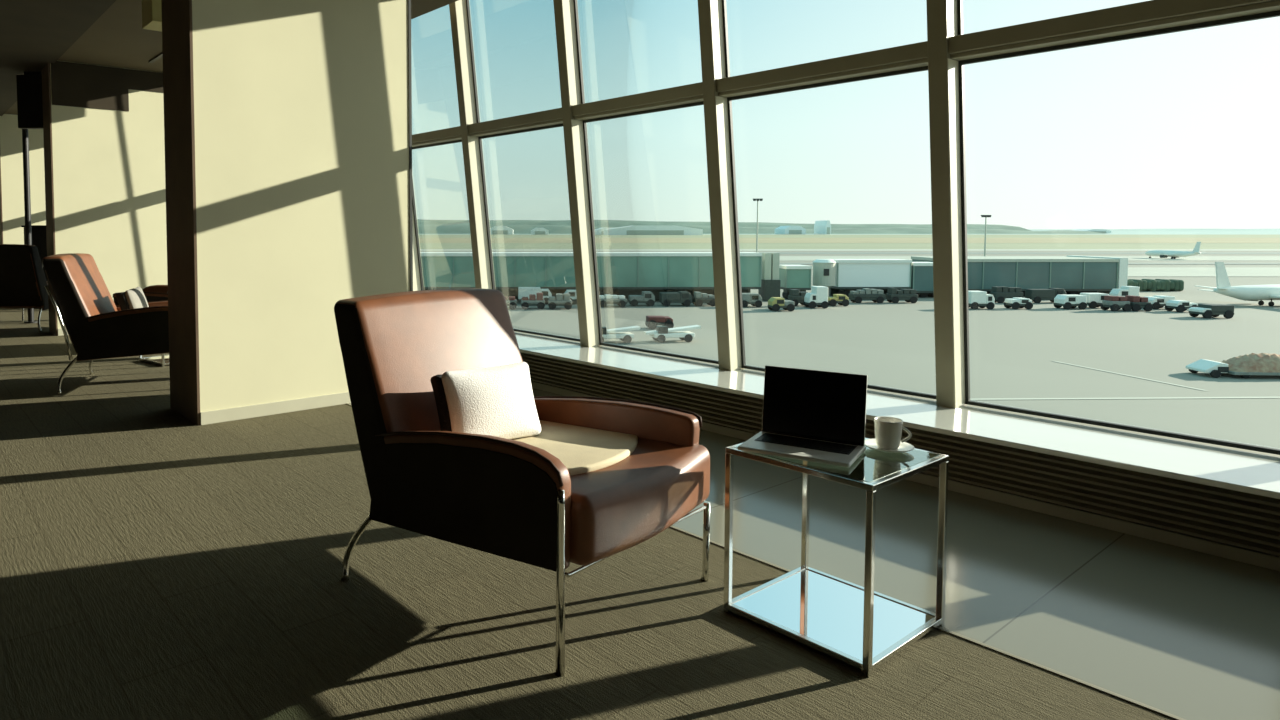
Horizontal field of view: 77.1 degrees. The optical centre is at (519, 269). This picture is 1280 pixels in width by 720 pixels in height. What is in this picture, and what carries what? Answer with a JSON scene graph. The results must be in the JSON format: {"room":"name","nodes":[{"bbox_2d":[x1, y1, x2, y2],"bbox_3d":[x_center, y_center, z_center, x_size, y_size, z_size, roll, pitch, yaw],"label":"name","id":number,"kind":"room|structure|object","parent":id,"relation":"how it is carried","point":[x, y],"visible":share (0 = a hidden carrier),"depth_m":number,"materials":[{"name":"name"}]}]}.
{"room":"airport terminal","nodes":[
{"label":"airport terminal","id":0,"kind":"room"},
{"bbox_2d":[0,114,45,244],"bbox_3d":[-8.072,-1.031,13.665,1.529,3.100,0.516,-2,4,-38],"label":"wall","id":1,"kind":"structure","parent":0,"point":[12,212],"depth_m":13.12,"materials":[{"name":"paint"}]},
{"bbox_2d":[0,0,115,115],"bbox_3d":[-6.505,-2.494,5.250,6.500,0.740,23.500,-2,4,-38],"label":"ceiling","id":2,"kind":"structure","parent":0,"point":[34,34],"depth_m":7.47,"materials":[{"name":"beige paint"}]},
{"bbox_2d":[16,72,42,128],"bbox_3d":[-5.740,-1.999,9.377,0.360,0.660,0.120,0,3,0],"label":"sign","id":3,"kind":"object","parent":2,"relation":"hanging from","point":[29,85],"visible":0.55,"depth_m":9.32,"materials":[{"name":"black"}]},
{"bbox_2d":[42,60,167,335],"bbox_3d":[-4.816,-0.827,9.577,1.529,3.100,0.516,-2,4,-38],"label":"wall","id":4,"kind":"structure","parent":0,"point":[103,126],"depth_m":9.25,"materials":[{"name":"paint"}]},
{"bbox_2d":[5,0,457,114],"bbox_3d":[-3.081,-2.650,7.969,2.250,0.700,23.500,-2,4,-38],"label":"ceiling","id":5,"kind":"structure","parent":0,"point":[118,39],"depth_m":7.95,"materials":[{"name":"beige paint"}]},
{"bbox_2d":[142,0,161,31],"bbox_3d":[-2.661,-2.017,6.032,0.340,0.360,0.300,-2,4,-38],"label":"box","id":6,"kind":"object","parent":5,"relation":"attached to","point":[151,9],"visible":0.44,"depth_m":5.89,"materials":[{"name":"yellow paint"}]},
{"bbox_2d":[149,52,162,62],"bbox_3d":[-3.818,-2.315,8.486,0.040,0.024,1.100,-2,4,-38],"label":"ceiling vent","id":7,"kind":"object","parent":5,"relation":"in","point":[160,55],"visible":0.43,"depth_m":8.69,"materials":[{"name":"grey metal"}]},
{"bbox_2d":[161,0,412,425],"bbox_3d":[-1.567,-0.624,5.497,1.529,3.100,0.616,-2,4,-38],"label":"wall","id":8,"kind":"structure","parent":0,"point":[288,123],"depth_m":5.15,"materials":[{"name":"paint"}]},
{"bbox_2d":[0,308,1279,719],"bbox_3d":[-5.331,1.035,6.360,9.500,0.300,23.500,-2,4,-38],"label":"floor","id":9,"kind":"structure","parent":0,"point":[156,563],"depth_m":2.58,"materials":[{"name":"carpet"}]},
{"bbox_2d":[0,244,48,331],"bbox_3d":[-6.073,0.199,9.770,0.906,1.042,1.165,0,3,0],"label":"leather armchair","id":10,"kind":"object","parent":9,"relation":"on","point":[23,282],"visible":0.63,"depth_m":9.29,"materials":[{"name":"brown leather"}]},
{"bbox_2d":[22,129,36,323],"bbox_3d":[-6.325,-0.837,10.171,0.160,3.060,0.158,-2,4,-38],"label":"slim column","id":11,"kind":"structure","parent":9,"relation":"on","point":[25,135],"depth_m":10.14,"materials":[{"name":"grey metal"}]},
{"bbox_2d":[21,225,47,308],"bbox_3d":[-7.281,-0.047,12.309,0.560,1.270,0.571,0,3,0],"label":"cabinet","id":12,"kind":"object","parent":9,"relation":"on","point":[39,240],"visible":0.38,"depth_m":12.02,"materials":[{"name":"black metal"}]},
{"bbox_2d":[42,253,168,394],"bbox_3d":[-3.010,0.382,6.277,1.143,1.022,0.889,-1,3,-14],"label":"leather armchair","id":13,"kind":"object","parent":9,"relation":"on","point":[84,306],"visible":0.73,"depth_m":5.87,"materials":[{"name":"brown leather"}]},
{"bbox_2d":[116,287,148,309],"bbox_3d":[-3.050,0.285,6.284,0.215,0.297,0.466,-1,3,-14],"label":"throw pillow","id":14,"kind":"object","parent":13,"relation":"on","point":[133,298],"visible":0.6,"depth_m":6.09,"materials":[{"name":"white fabric"}]},
{"bbox_2d":[113,285,167,306],"bbox_3d":[-3.611,0.305,8.309,1.089,0.973,0.847,0,3,-6],"label":"leather armchair","id":15,"kind":"object","parent":9,"relation":"on","point":[152,293],"visible":0.09,"depth_m":7.92,"materials":[{"name":"brown leather"}]},
{"bbox_2d":[139,353,168,366],"bbox_3d":[-3.163,0.577,7.259,0.474,0.525,0.452,3,4,41],"label":"side table","id":16,"kind":"object","parent":9,"relation":"on","point":[163,360],"visible":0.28,"depth_m":7.15,"materials":[{"name":"silver metal"}]},
{"bbox_2d":[144,355,168,362],"bbox_3d":[-3.163,0.818,7.271,0.437,0.008,0.415,3,4,41],"label":"shelf","id":17,"kind":"object","parent":16,"relation":"attached to","point":[153,359],"depth_m":7.19,"materials":[{"name":"glass"}]},
{"bbox_2d":[334,288,709,676],"bbox_3d":[0.002,0.583,2.720,1.089,0.973,0.847,2,4,40],"label":"leather armchair","id":18,"kind":"object","parent":9,"relation":"on","point":[601,478],"visible":0.9,"depth_m":2.56,"materials":[{"name":"brown leather"}]},
{"bbox_2d":[430,362,540,438],"bbox_3d":[-0.105,0.466,2.722,0.382,0.294,0.220,-2,4,-37],"label":"throw pillow","id":19,"kind":"object","parent":18,"relation":"on","point":[498,401],"visible":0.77,"depth_m":2.65,"materials":[{"name":"white fabric"}]},
{"bbox_2d":[346,403,1185,719],"bbox_3d":[-3.227,0.805,8.025,0.014,0.014,23.500,-2,4,-38],"label":"trim","id":20,"kind":"structure","parent":9,"relation":"on","point":[1148,707],"depth_m":2.20,"materials":[{"name":"grey metal"}]},
{"bbox_2d":[724,438,948,677],"bbox_3d":[0.964,0.817,2.436,0.452,0.525,0.474,-2,4,-38],"label":"side table","id":21,"kind":"object","parent":9,"relation":"on","point":[858,626],"visible":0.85,"depth_m":2.38,"materials":[{"name":"silver metal"}]},
{"bbox_2d":[737,365,867,467],"bbox_3d":[0.866,0.438,2.421,0.325,0.226,0.252,2,3,34],"label":"laptop","id":22,"kind":"object","parent":21,"relation":"on","point":[817,416],"visible":1,"depth_m":2.48,"materials":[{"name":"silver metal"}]},
{"bbox_2d":[733,569,933,660],"bbox_3d":[0.964,1.058,2.448,0.415,0.008,0.437,-2,4,-38],"label":"shelf","id":23,"kind":"object","parent":21,"relation":"attached to","point":[823,609],"depth_m":2.43,"materials":[{"name":"glass"}]},
{"bbox_2d":[865,439,914,452],"bbox_3d":[1.129,0.546,2.431,0.147,0.016,0.147,-2,4,-38],"label":"saucer","id":24,"kind":"object","parent":21,"relation":"on","point":[870,443],"visible":0.67,"depth_m":2.42,"materials":[{"name":"ceramic"}]},
{"bbox_2d":[874,416,911,449],"bbox_3d":[1.140,0.503,2.424,0.106,0.087,0.081,1,3,23],"label":"coffee cup","id":25,"kind":"object","parent":24,"relation":"on","point":[888,430],"visible":1,"depth_m":2.40,"materials":[{"name":"ceramic"}]},
{"bbox_2d":[514,331,1279,571],"bbox_3d":[-1.681,1.048,9.268,0.170,1.185,23.500,-2,4,-38],"label":"window sill","id":26,"kind":"structure","parent":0,"point":[1029,415],"depth_m":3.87,"materials":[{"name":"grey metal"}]},
{"bbox_2d":[412,126,461,290],"bbox_3d":[-0.847,-1.174,7.602,0.529,3.410,1.260,-2,4,-38],"label":"window","id":27,"kind":"structure","parent":26,"relation":"attached to","point":[449,135],"depth_m":7.75,"materials":[{"name":"beige metal"}]},
{"bbox_2d":[449,0,579,341],"bbox_3d":[-0.035,-1.124,6.582,0.529,3.410,1.370,-2,4,-38],"label":"window","id":28,"kind":"structure","parent":26,"relation":"attached to","point":[473,131],"depth_m":7.00,"materials":[{"name":"beige metal"}]},
{"bbox_2d":[553,0,718,363],"bbox_3d":[0.801,-1.071,5.532,0.529,3.410,1.335,-2,4,-38],"label":"window","id":29,"kind":"structure","parent":26,"relation":"attached to","point":[576,113],"depth_m":5.96,"materials":[{"name":"beige metal"}]},
{"bbox_2d":[698,0,935,398],"bbox_3d":[1.641,-1.019,4.477,0.529,3.410,1.385,-2,4,-38],"label":"window","id":30,"kind":"structure","parent":26,"relation":"attached to","point":[719,89],"depth_m":4.92,"materials":[{"name":"beige metal"}]},
{"bbox_2d":[926,0,1279,454],"bbox_3d":[2.486,-0.966,3.416,0.529,3.410,1.350,-2,4,-38],"label":"window","id":31,"kind":"structure","parent":26,"relation":"attached to","point":[949,49],"depth_m":3.85,"materials":[{"name":"beige metal"}]},
{"label":"outside","id":32,"kind":"structure","parent":0,"visible":0},
{"bbox_2d":[1105,231,1279,233],"bbox_3d":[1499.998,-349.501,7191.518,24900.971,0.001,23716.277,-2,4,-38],"label":"sea","id":33,"kind":"structure","parent":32,"point":[1112,232],"depth_m":2666.79,"materials":[{"name":"liquid"}]},
{"bbox_2d":[775,226,805,233],"bbox_3d":[520.833,-76.061,1527.858,40.000,16.000,60.500,0,3,0],"label":"hangar","id":34,"kind":"structure","parent":33,"relation":"on","point":[782,229],"depth_m":1498.13,"materials":[{"name":"beige metal"}]},
{"bbox_2d":[814,220,830,233],"bbox_3d":[583.333,-81.054,1527.610,10.000,26.000,60.500,0,3,0],"label":"hangar","id":35,"kind":"structure","parent":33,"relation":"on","point":[820,227],"depth_m":1514.31,"materials":[{"name":"beige metal"}]},
{"bbox_2d":[1074,229,1110,232],"bbox_3d":[1386.616,-92.953,1927.513,60.000,10.000,60.500,0,3,0],"label":"hangar","id":36,"kind":"structure","parent":33,"relation":"on","point":[1091,230],"depth_m":1897.51,"materials":[{"name":"beige metal"}]},
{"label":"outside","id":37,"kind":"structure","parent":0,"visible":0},
{"bbox_2d":[418,234,1279,248],"bbox_3d":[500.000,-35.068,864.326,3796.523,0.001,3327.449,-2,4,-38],"label":"grass field","id":38,"kind":"structure","parent":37,"point":[421,245],"depth_m":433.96,"materials":[{"name":"green plant"}]},
{"bbox_2d":[490,226,512,233],"bbox_3d":[-35.354,-70.589,1428.007,46.000,15.000,60.500,0,3,0],"label":"hangar","id":39,"kind":"structure","parent":38,"relation":"on","point":[496,229],"depth_m":1398.11,"materials":[{"name":"beige metal"}]},
{"bbox_2d":[531,228,548,234],"bbox_3d":[34.848,-68.097,1408.106,30.000,12.000,60.500,0,3,0],"label":"hangar","id":40,"kind":"structure","parent":38,"relation":"on","point":[537,231],"depth_m":1378.12,"materials":[{"name":"beige metal"}]},
{"bbox_2d":[594,228,609,234],"bbox_3d":[156.818,-66.605,1378.143,60.000,12.000,60.500,0,3,0],"label":"hangar","id":41,"kind":"structure","parent":38,"relation":"on","point":[600,231],"depth_m":1348.50,"materials":[{"name":"beige metal"}]},
{"bbox_2d":[604,226,702,234],"bbox_3d":[213.068,-63.131,1278.192,150.000,15.000,60.500,0,3,0],"label":"hangar","id":42,"kind":"structure","parent":38,"relation":"on","point":[627,230],"depth_m":1248.38,"materials":[{"name":"beige metal"}]},
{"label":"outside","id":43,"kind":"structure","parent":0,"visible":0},
{"bbox_2d":[420,249,1279,250],"bbox_3d":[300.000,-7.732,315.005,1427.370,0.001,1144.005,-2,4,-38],"label":"taxiway","id":44,"kind":"structure","parent":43,"point":[420,249],"depth_m":322.42,"materials":[{"name":"grey asphalt"}]},
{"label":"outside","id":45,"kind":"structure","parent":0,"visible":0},
{"bbox_2d":[758,252,1279,253],"bbox_3d":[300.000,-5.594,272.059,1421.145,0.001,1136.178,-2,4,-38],"label":"taxiway","id":46,"kind":"structure","parent":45,"point":[758,252],"depth_m":279.50,"materials":[{"name":"grey asphalt"}]},
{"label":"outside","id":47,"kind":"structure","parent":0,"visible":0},
{"bbox_2d":[779,256,1279,260],"bbox_3d":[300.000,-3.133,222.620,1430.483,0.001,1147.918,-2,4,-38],"label":"taxiway","id":48,"kind":"structure","parent":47,"point":[782,258],"depth_m":220.73,"materials":[{"name":"grey concrete"}]},
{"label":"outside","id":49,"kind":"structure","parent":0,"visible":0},
{"bbox_2d":[779,263,1279,263],"bbox_3d":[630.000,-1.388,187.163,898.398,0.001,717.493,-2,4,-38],"label":"taxiway","id":50,"kind":"structure","parent":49,"point":[779,263],"depth_m":187.33,"materials":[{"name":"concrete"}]},
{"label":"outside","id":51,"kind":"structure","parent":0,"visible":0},
{"bbox_2d":[812,267,1279,276],"bbox_3d":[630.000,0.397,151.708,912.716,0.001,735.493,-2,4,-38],"label":"taxiway","id":52,"kind":"structure","parent":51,"point":[1132,271],"depth_m":151.63,"materials":[{"name":"grey concrete"}]},
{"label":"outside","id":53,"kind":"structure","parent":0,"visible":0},
{"bbox_2d":[420,251,1279,448],"bbox_3d":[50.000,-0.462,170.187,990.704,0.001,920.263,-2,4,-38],"label":"apron","id":54,"kind":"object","parent":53,"point":[1013,353],"depth_m":55.88,"materials":[{"name":"concrete"}]},
{"bbox_2d":[505,296,516,308],"bbox_3d":[-1.519,3.270,80.465,2.400,1.448,1.620,0,3,0],"label":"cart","id":55,"kind":"object","parent":54,"relation":"on","point":[511,302],"visible":0.43,"depth_m":79.73,"materials":[{"name":"metal"}]},
{"bbox_2d":[521,293,544,308],"bbox_3d":[1.316,3.199,80.461,2.400,1.590,1.620,0,3,0],"label":"cart","id":56,"kind":"object","parent":54,"relation":"on","point":[537,300],"visible":1,"depth_m":79.73,"materials":[{"name":"metal"}]},
{"bbox_2d":[518,287,551,303],"bbox_3d":[1.622,2.829,85.868,3.600,1.790,1.528,0,3,0],"label":"van","id":57,"kind":"object","parent":54,"relation":"on","point":[522,291],"visible":0.5,"depth_m":85.16,"materials":[{"name":"metal"}]},
{"bbox_2d":[548,293,571,308],"bbox_3d":[4.051,3.225,80.462,2.400,1.537,1.620,0,3,0],"label":"cart","id":58,"kind":"object","parent":54,"relation":"on","point":[561,299],"visible":1,"depth_m":79.73,"materials":[{"name":"metal"}]},
{"bbox_2d":[565,290,576,301],"bbox_3d":[6.270,2.979,85.876,3.000,1.490,1.528,0,3,0],"label":"van","id":59,"kind":"object","parent":54,"relation":"on","point":[573,296],"visible":0.29,"depth_m":85.18,"materials":[{"name":"metal"}]},
{"bbox_2d":[420,252,761,299],"bbox_3d":[6.206,0.847,88.852,40.734,5.474,3.700,0,3,0],"label":"terminal building","id":60,"kind":"structure","parent":54,"relation":"on","point":[626,274],"depth_m":87.12,"materials":[{"name":"white paint"}]},
{"bbox_2d":[599,294,626,306],"bbox_3d":[9.558,3.263,82.550,3.000,1.254,1.620,0,3,0],"label":"truck","id":61,"kind":"object","parent":54,"relation":"on","point":[620,300],"visible":0.87,"depth_m":81.80,"materials":[{"name":"metal"}]},
{"bbox_2d":[602,326,639,342],"bbox_3d":[6.513,4.628,56.371,4.000,1.150,1.300,0,3,-8],"label":"loader","id":62,"kind":"object","parent":54,"relation":"on","point":[616,333],"visible":0.62,"depth_m":55.92,"materials":[{"name":"white paint"}]},
{"bbox_2d":[628,291,654,305],"bbox_3d":[12.842,3.091,83.626,2.600,1.490,1.528,0,3,0],"label":"tug","id":63,"kind":"object","parent":54,"relation":"on","point":[647,297],"visible":1,"depth_m":82.92,"materials":[{"name":"metal"}]},
{"bbox_2d":[645,316,673,329],"bbox_3d":[11.313,4.304,64.293,2.080,0.990,1.436,0,3,0],"label":"truck","id":64,"kind":"object","parent":54,"relation":"on","point":[651,322],"visible":0.96,"depth_m":63.63,"materials":[{"name":"metal"}]},
{"bbox_2d":[644,325,700,342],"bbox_3d":[10.929,4.603,56.871,4.000,1.150,1.300,0,3,-8],"label":"loader","id":65,"kind":"object","parent":54,"relation":"on","point":[661,333],"visible":1,"depth_m":56.37,"materials":[{"name":"white paint"}]},
{"bbox_2d":[659,291,691,305],"bbox_3d":[16.421,3.091,83.626,3.200,1.490,1.712,0,3,0],"label":"truck","id":66,"kind":"object","parent":54,"relation":"on","point":[683,297],"visible":1,"depth_m":82.80,"materials":[{"name":"metal"}]},
{"bbox_2d":[692,292,714,305],"bbox_3d":[19.474,3.109,83.626,2.212,1.455,1.620,0,3,0],"label":"cart","id":67,"kind":"object","parent":54,"relation":"on","point":[699,298],"visible":0.97,"depth_m":82.91,"materials":[{"name":"metal"}]},
{"bbox_2d":[742,293,761,307],"bbox_3d":[23.896,3.195,82.547,2.212,1.390,1.712,0,3,0],"label":"van","id":68,"kind":"object","parent":54,"relation":"on","point":[754,299],"visible":0.7,"depth_m":81.72,"materials":[{"name":"metal"}]},
{"bbox_2d":[753,199,762,252],"bbox_3d":[50.871,-7.801,169.772,2.000,14.700,0.700,0,3,0],"label":"floodlight mast","id":69,"kind":"object","parent":54,"relation":"on","point":[757,200],"visible":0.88,"depth_m":169.61,"materials":[{"name":"beige metal"}]},
{"bbox_2d":[758,253,779,300],"bbox_3d":[28.355,0.825,90.027,1.750,5.400,2.350,0,3,0],"label":"lift tower","id":70,"kind":"structure","parent":54,"relation":"on","point":[770,282],"depth_m":89.07,"materials":[{"name":"beige metal"}]},
{"bbox_2d":[768,297,794,310],"bbox_3d":[25.877,3.447,78.491,2.212,1.290,1.528,0,3,0],"label":"tug","id":71,"kind":"object","parent":54,"relation":"on","point":[774,303],"visible":1,"depth_m":77.79,"materials":[{"name":"metal"}]},
{"bbox_2d":[779,265,811,298],"bbox_3d":[31.705,1.472,91.887,2.927,3.897,3.700,0,3,0],"label":"bridge","id":72,"kind":"structure","parent":54,"relation":"on","point":[798,277],"depth_m":90.17,"materials":[{"name":"white paint"}]},
{"bbox_2d":[788,289,807,305],"bbox_3d":[29.474,2.975,83.620,2.080,1.723,1.344,0,3,0],"label":"cart","id":73,"kind":"object","parent":54,"relation":"on","point":[794,295],"visible":0.66,"depth_m":83.11,"materials":[{"name":"metal"}]},
{"bbox_2d":[803,286,828,307],"bbox_3d":[30.462,2.848,81.473,2.014,2.190,1.620,0,3,0],"label":"truck","id":74,"kind":"object","parent":54,"relation":"on","point":[818,297],"visible":1,"depth_m":80.73,"materials":[{"name":"metal"}]},
{"bbox_2d":[813,259,836,296],"bbox_3d":[35.756,1.069,93.168,2.700,4.600,2.700,0,3,0],"label":"bridge rotunda","id":75,"kind":"structure","parent":54,"relation":"on","point":[823,269],"depth_m":92.10,"materials":[{"name":"beige metal"}]},
{"bbox_2d":[828,294,848,305],"bbox_3d":[33.474,3.241,83.633,2.080,1.190,1.344,0,3,0],"label":"tug","id":76,"kind":"object","parent":54,"relation":"on","point":[841,299],"visible":0.84,"depth_m":83.00,"materials":[{"name":"metal"}]},
{"bbox_2d":[849,288,885,302],"bbox_3d":[38.137,2.883,87.045,3.600,1.567,1.344,0,3,0],"label":"cart","id":77,"kind":"object","parent":54,"relation":"on","point":[878,296],"visible":0.97,"depth_m":86.46,"materials":[{"name":"metal"}]},
{"bbox_2d":[829,259,911,296],"bbox_3d":[41.627,1.046,94.869,8.772,4.477,3.700,0,3,0],"label":"bridge","id":78,"kind":"structure","parent":54,"relation":"on","point":[850,274],"depth_m":93.14,"materials":[{"name":"white paint"}]},
{"bbox_2d":[886,287,917,302],"bbox_3d":[41.973,2.838,87.043,3.000,1.655,1.344,0,3,0],"label":"cart","id":79,"kind":"object","parent":54,"relation":"on","point":[893,295],"visible":0.98,"depth_m":86.52,"materials":[{"name":"metal"}]},
{"bbox_2d":[911,262,933,297],"bbox_3d":[48.026,1.215,94.878,3.723,4.113,3.700,0,3,0],"label":"bridge","id":80,"kind":"structure","parent":54,"relation":"on","point":[921,272],"depth_m":93.17,"materials":[{"name":"white paint"}]},
{"bbox_2d":[968,291,994,308],"bbox_3d":[46.582,3.099,80.456,2.400,1.790,1.620,0,3,0],"label":"truck","id":81,"kind":"object","parent":54,"relation":"on","point":[976,299],"visible":0.84,"depth_m":79.69,"materials":[{"name":"metal"}]},
{"bbox_2d":[981,215,990,255],"bbox_3d":[102.746,-6.352,174.851,2.000,11.300,0.700,0,3,0],"label":"floodlight mast","id":82,"kind":"object","parent":54,"relation":"on","point":[985,216],"visible":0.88,"depth_m":174.70,"materials":[{"name":"beige metal"}]},
{"bbox_2d":[990,286,1022,302],"bbox_3d":[53.479,2.775,87.040,3.000,1.782,1.344,0,3,0],"label":"cart","id":83,"kind":"object","parent":54,"relation":"on","point":[1000,293],"visible":0.81,"depth_m":86.46,"materials":[{"name":"metal"}]},
{"bbox_2d":[1004,297,1032,308],"bbox_3d":[50.633,3.448,80.474,2.080,1.090,1.436,0,3,0],"label":"van","id":84,"kind":"object","parent":54,"relation":"on","point":[1016,302],"visible":1,"depth_m":79.83,"materials":[{"name":"metal"}]},
{"bbox_2d":[911,255,1127,296],"bbox_3d":[61.505,0.747,98.634,21.139,4.700,9.350,0,3,0],"label":"terminal building","id":85,"kind":"structure","parent":54,"relation":"on","point":[1075,274],"depth_m":94.15,"materials":[{"name":"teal metal"}]},
{"bbox_2d":[1025,288,1065,302],"bbox_3d":[57.753,2.871,87.045,3.800,1.590,1.344,0,3,0],"label":"truck","id":86,"kind":"object","parent":54,"relation":"on","point":[1036,295],"visible":0.69,"depth_m":86.44,"materials":[{"name":"metal"}]},
{"bbox_2d":[1054,294,1086,308],"bbox_3d":[55.899,3.298,80.466,2.300,1.390,1.620,0,3,0],"label":"van","id":87,"kind":"object","parent":54,"relation":"on","point":[1067,301],"visible":1,"depth_m":79.71,"materials":[{"name":"metal"}]},
{"bbox_2d":[1080,293,1108,307],"bbox_3d":[59.179,3.197,81.491,2.212,1.491,1.620,0,3,0],"label":"van","id":88,"kind":"object","parent":54,"relation":"on","point":[1094,300],"visible":0.72,"depth_m":80.73,"materials":[{"name":"metal"}]},
{"bbox_2d":[1100,296,1131,310],"bbox_3d":[59.062,3.360,78.486,1.948,1.463,1.528,0,3,0],"label":"cart","id":89,"kind":"object","parent":54,"relation":"on","point":[1115,303],"visible":1,"depth_m":77.90,"materials":[{"name":"metal"}]},
{"bbox_2d":[1109,286,1139,296],"bbox_3d":[65.513,2.779,85.866,2.400,1.890,1.344,0,3,0],"label":"truck","id":90,"kind":"object","parent":54,"relation":"on","point":[1125,290],"visible":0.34,"depth_m":85.27,"materials":[{"name":"metal"}]},
{"bbox_2d":[970,397,1279,399],"bbox_3d":[25.000,6.123,37.501,56.214,0.001,42.246,-2,4,-38],"label":"line marking","id":91,"kind":"object","parent":54,"relation":"on","point":[1134,397],"visible":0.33,"depth_m":37.55,"materials":[{"name":"paint"}]},
{"bbox_2d":[1054,361,1207,390],"bbox_3d":[33.325,5.807,43.843,4.546,0.001,8.195,-2,4,-38],"label":"line marking","id":92,"kind":"object","parent":54,"relation":"on","point":[1054,361],"visible":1,"depth_m":43.19,"materials":[{"name":"paint"}]},
{"bbox_2d":[1125,295,1152,310],"bbox_3d":[61.136,3.352,78.486,1.948,1.481,1.528,0,3,0],"label":"cart","id":93,"kind":"object","parent":54,"relation":"on","point":[1137,303],"visible":0.85,"depth_m":77.82,"materials":[{"name":"metal"}]},
{"bbox_2d":[1127,279,1183,290],"bbox_3d":[79.403,2.070,104.232,14.507,1.596,2.200,0,3,0],"label":"hedge","id":94,"kind":"object","parent":54,"relation":"on","point":[1144,284],"visible":0.37,"depth_m":103.20,"materials":[{"name":"green plant"}]},
{"bbox_2d":[1145,295,1174,308],"bbox_3d":[64.810,3.348,80.469,2.300,1.290,1.620,0,3,0],"label":"van","id":95,"kind":"object","parent":54,"relation":"on","point":[1157,301],"visible":0.64,"depth_m":79.71,"materials":[{"name":"metal"}]},
{"bbox_2d":[1145,242,1201,258],"bbox_3d":[179.860,-5.301,218.495,12.600,4.861,14.029,-1,3,-18],"label":"jet airliner","id":96,"kind":"object","parent":54,"relation":"on","point":[1162,253],"visible":0.99,"depth_m":217.47,"materials":[{"name":"white paint"}]},
{"bbox_2d":[1165,300,1197,311],"bbox_3d":[64.780,3.594,77.543,2.080,1.090,1.528,0,3,0],"label":"tug","id":97,"kind":"object","parent":54,"relation":"on","point":[1179,305],"visible":0.91,"depth_m":76.86,"materials":[{"name":"metal"}]},
{"bbox_2d":[1189,304,1233,318],"bbox_3d":[63.091,3.806,72.279,2.900,1.190,1.620,0,3,0],"label":"cart","id":98,"kind":"object","parent":54,"relation":"on","point":[1207,311],"visible":1,"depth_m":71.54,"materials":[{"name":"metal"}]},
{"bbox_2d":[1186,353,1279,377],"bbox_3d":[40.193,5.208,43.458,5.950,1.275,2.100,0,3,4],"label":"truck","id":99,"kind":"object","parent":54,"relation":"on","point":[1244,366],"visible":1,"depth_m":42.91,"materials":[{"name":"white paint"}]},
{"bbox_2d":[1218,367,1228,371],"bbox_3d":[38.148,5.388,43.611,0.550,0.300,1.440,0,3,4],"label":"wheel","id":100,"kind":"object","parent":99,"relation":"attached to","point":[1220,369],"depth_m":42.89,"materials":[{"name":"black rubber"}]},
{"bbox_2d":[1198,262,1279,305],"bbox_3d":[79.164,1.504,83.547,13.528,4.687,12.150,0,3,-8],"label":"jet airliner","id":101,"kind":"object","parent":54,"relation":"on","point":[1271,292],"visible":1,"depth_m":82.62,"materials":[{"name":"white paint"}]},
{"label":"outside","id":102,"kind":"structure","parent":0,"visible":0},
{"bbox_2d":[417,219,1030,230],"bbox_3d":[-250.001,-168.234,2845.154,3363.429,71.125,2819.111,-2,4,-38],"label":"ridge","id":103,"kind":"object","parent":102,"point":[597,223],"visible":0.3,"depth_m":2713.09,"materials":[{"name":"green plant"}]},
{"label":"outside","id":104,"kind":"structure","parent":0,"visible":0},
{"bbox_2d":[417,223,1104,233],"bbox_3d":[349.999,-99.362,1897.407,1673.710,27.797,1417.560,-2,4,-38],"label":"ridge","id":105,"kind":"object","parent":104,"point":[457,228],"visible":0.51,"depth_m":1789.53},
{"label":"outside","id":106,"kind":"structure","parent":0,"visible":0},
{"bbox_2d":[1028,228,1279,230],"bbox_3d":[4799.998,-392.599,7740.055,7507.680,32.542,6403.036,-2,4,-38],"label":"ridge","id":107,"kind":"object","parent":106,"point":[1274,229],"visible":0.29,"depth_m":7240.25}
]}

